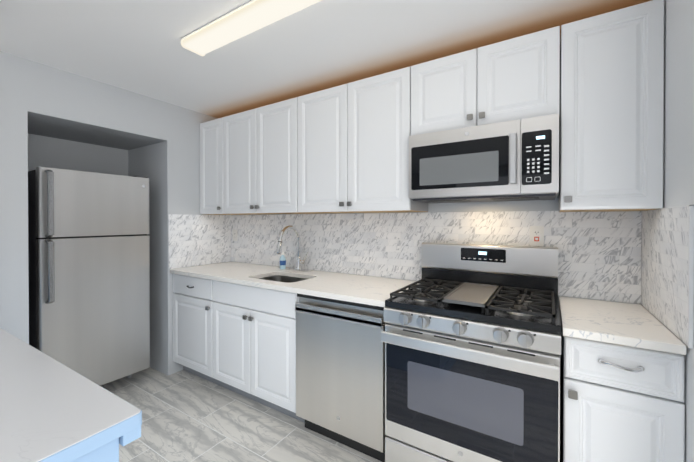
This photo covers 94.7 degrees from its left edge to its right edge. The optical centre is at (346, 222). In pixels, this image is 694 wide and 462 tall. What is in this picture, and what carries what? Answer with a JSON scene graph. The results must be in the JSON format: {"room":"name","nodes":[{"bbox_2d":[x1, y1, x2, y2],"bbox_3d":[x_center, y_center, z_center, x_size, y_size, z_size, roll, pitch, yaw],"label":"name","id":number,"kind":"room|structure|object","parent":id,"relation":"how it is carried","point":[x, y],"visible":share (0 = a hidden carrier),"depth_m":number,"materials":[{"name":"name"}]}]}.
{"room":"kitchen","nodes":[
{"label":"kitchen","id":0,"kind":"room"},
{"bbox_2d":[0,51,230,374],"bbox_3d":[-2.922,0.152,1.306,0.800,2.343,5.200,0,0,32],"label":"wall","id":1,"kind":"structure","parent":0,"point":[52,117],"depth_m":2.52,"materials":[{"name":"paint"}]},
{"bbox_2d":[168,214,230,268],"bbox_3d":[-1.360,0.161,3.015,0.008,0.472,0.640,0,0,32],"label":"backsplash","id":2,"kind":"structure","parent":1,"relation":"attached to","point":[195,240],"depth_m":2.97,"materials":[{"name":"white stone"}]},
{"bbox_2d":[200,117,248,214],"bbox_3d":[-1.148,-0.505,3.030,0.337,0.851,0.377,0,0,32],"label":"upper cabinet","id":3,"kind":"object","parent":1,"relation":"attached to","point":[211,167],"visible":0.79,"depth_m":2.89,"materials":[{"name":"grey wood"}]},
{"bbox_2d":[101,367,381,461],"bbox_3d":[-0.582,1.362,-0.086,6.550,0.060,5.340,0,0,32],"label":"floor","id":4,"kind":"structure","parent":0,"point":[188,416],"depth_m":2.05,"materials":[{"name":"tile"}]},
{"bbox_2d":[0,328,141,461],"bbox_3d":[-1.505,0.871,0.614,1.746,0.914,1.286,0,0,32],"label":"kitchen island","id":5,"kind":"object","parent":4,"relation":"on","point":[52,410],"visible":1,"depth_m":0.67,"materials":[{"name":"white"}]},
{"bbox_2d":[28,167,149,385],"bbox_3d":[-2.067,0.468,2.524,0.718,1.695,0.686,0,0,32],"label":"refrigerator","id":6,"kind":"object","parent":4,"relation":"on","point":[89,270],"visible":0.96,"depth_m":2.31,"materials":[{"name":"grey metal"}]},
{"bbox_2d":[173,274,222,386],"bbox_3d":[-1.129,0.874,2.867,0.555,0.880,0.627,0,0,32],"label":"base cabinet","id":7,"kind":"object","parent":4,"relation":"on","point":[193,301],"visible":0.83,"depth_m":2.61,"materials":[{"name":"grey wood"}]},
{"bbox_2d":[213,280,304,422],"bbox_3d":[-0.529,0.876,2.487,0.858,0.880,0.627,0,0,32],"label":"base cabinet","id":8,"kind":"object","parent":4,"relation":"on","point":[254,343],"visible":0.69,"depth_m":2.22,"materials":[{"name":"white wood"}]},
{"bbox_2d":[170,262,415,306],"bbox_3d":[-0.496,0.418,2.465,2.039,0.033,0.627,0,0,32],"label":"countertop","id":9,"kind":"structure","parent":8,"relation":"on","point":[368,290],"depth_m":2.22,"materials":[{"name":"stone"}]},
{"bbox_2d":[259,275,305,282],"bbox_3d":[-0.481,0.554,2.396,0.502,0.236,0.372,0,0,32],"label":"undermount sink","id":10,"kind":"object","parent":9,"relation":"in","point":[286,279],"visible":0.04,"depth_m":2.59,"materials":[{"name":"metal"}]},
{"bbox_2d":[280,251,285,268],"bbox_3d":[-0.554,0.321,2.760,0.054,0.155,0.055,0,0,32],"label":"soap bottle","id":11,"kind":"object","parent":9,"relation":"on","point":[282,261],"visible":0.98,"depth_m":2.74,"materials":[{"name":"blue"}]},
{"bbox_2d":[275,226,311,271],"bbox_3d":[-0.467,0.211,2.592,0.256,0.377,0.293,0,0,32],"label":"faucet","id":12,"kind":"object","parent":9,"relation":"on","point":[299,261],"visible":1,"depth_m":2.65,"materials":[{"name":"silver metal"}]},
{"bbox_2d":[295,294,386,461],"bbox_3d":[0.100,0.879,2.088,0.622,0.878,0.612,0,0,32],"label":"dishwasher","id":13,"kind":"object","parent":4,"relation":"on","point":[340,371],"visible":0.62,"depth_m":1.82,"materials":[{"name":"grey metal"}]},
{"bbox_2d":[381,242,560,461],"bbox_3d":[0.667,0.728,1.685,0.751,1.186,0.701,0,0,32],"label":"range","id":14,"kind":"object","parent":4,"relation":"on","point":[471,336],"visible":1,"depth_m":1.47,"materials":[{"name":"silver metal"}]},
{"bbox_2d":[560,316,684,461],"bbox_3d":[1.155,0.883,1.415,0.343,0.880,0.636,0,0,32],"label":"base cabinet","id":15,"kind":"object","parent":4,"relation":"on","point":[620,403],"visible":0.83,"depth_m":1.18,"materials":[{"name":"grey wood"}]},
{"bbox_2d":[559,296,685,354],"bbox_3d":[1.154,0.425,1.420,0.341,0.034,0.627,0,0,32],"label":"countertop","id":16,"kind":"structure","parent":15,"relation":"on","point":[631,325],"depth_m":1.27,"materials":[{"name":"stone"}]},
{"bbox_2d":[0,0,651,117],"bbox_3d":[-0.582,-1.051,-0.101,6.550,0.080,5.340,0,0,32],"label":"ceiling","id":17,"kind":"structure","parent":0,"point":[134,46],"depth_m":1.78,"materials":[{"name":"paint"}]},
{"bbox_2d":[181,0,321,55],"bbox_3d":[-0.365,-0.996,1.498,1.222,0.046,0.143,0,0,32],"label":"flush-mount light fixture","id":18,"kind":"object","parent":17,"relation":"attached to","point":[247,18],"visible":0.98,"depth_m":1.57,"materials":[{"name":"white plastic"}]},
{"bbox_2d":[231,193,642,310],"bbox_3d":[0.809,0.147,2.103,6.550,2.343,0.140,0,0,32],"label":"wall","id":19,"kind":"structure","parent":0,"point":[533,205],"depth_m":1.96,"materials":[{"name":"paint"}]},
{"bbox_2d":[223,97,324,214],"bbox_3d":[-0.643,-0.503,2.710,0.851,0.851,0.377,0,0,32],"label":"upper cabinet","id":20,"kind":"object","parent":19,"relation":"attached to","point":[260,160],"visible":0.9,"depth_m":2.55,"materials":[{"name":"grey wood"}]},
{"bbox_2d":[298,66,427,213],"bbox_3d":[0.087,-0.500,2.248,0.869,0.851,0.377,0,0,32],"label":"upper cabinet","id":21,"kind":"object","parent":19,"relation":"attached to","point":[353,147],"visible":0.88,"depth_m":2.08,"materials":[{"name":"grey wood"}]},
{"bbox_2d":[231,211,641,303],"bbox_3d":[0.141,0.164,2.438,3.145,0.472,0.008,0,0,32],"label":"backsplash","id":22,"kind":"structure","parent":19,"relation":"attached to","point":[599,255],"depth_m":2.13,"materials":[{"name":"white stone"}]},
{"bbox_2d":[530,226,543,245],"bbox_3d":[1.086,0.075,1.830,0.070,0.114,0.007,0,0,32],"label":"electrical outlet","id":23,"kind":"object","parent":22,"relation":"attached to","point":[536,235],"visible":1,"depth_m":1.83,"materials":[{"name":"white plastic"}]},
{"bbox_2d":[411,26,559,135],"bbox_3d":[0.766,-0.714,1.816,0.731,0.417,0.377,0,0,32],"label":"upper cabinet","id":24,"kind":"object","parent":19,"relation":"attached to","point":[516,78],"visible":0.85,"depth_m":1.65,"materials":[{"name":"grey wood"}]},
{"bbox_2d":[409,114,558,202],"bbox_3d":[0.755,-0.314,1.800,0.724,0.376,0.416,0,0,32],"label":"microwave","id":25,"kind":"object","parent":24,"relation":"attached to","point":[515,160],"visible":1,"depth_m":1.62,"materials":[{"name":"silver metal"}]},
{"bbox_2d":[643,0,693,461],"bbox_3d":[1.321,0.152,1.234,0.120,2.343,0.780,0,0,32],"label":"wall","id":26,"kind":"structure","parent":0,"point":[678,171],"depth_m":1.14,"materials":[{"name":"paint"}]},
{"bbox_2d":[559,0,663,211],"bbox_3d":[1.226,-0.489,1.526,0.350,0.863,0.377,0,0,32],"label":"upper cabinet","id":27,"kind":"object","parent":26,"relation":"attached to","point":[611,133],"visible":0.92,"depth_m":1.39,"materials":[{"name":"grey wood"}]},
{"bbox_2d":[641,205,693,348],"bbox_3d":[1.298,0.174,1.319,0.010,0.467,0.660,0,0,32],"label":"backsplash","id":28,"kind":"structure","parent":26,"relation":"attached to","point":[667,261],"depth_m":1.21,"materials":[{"name":"white"}]}
]}

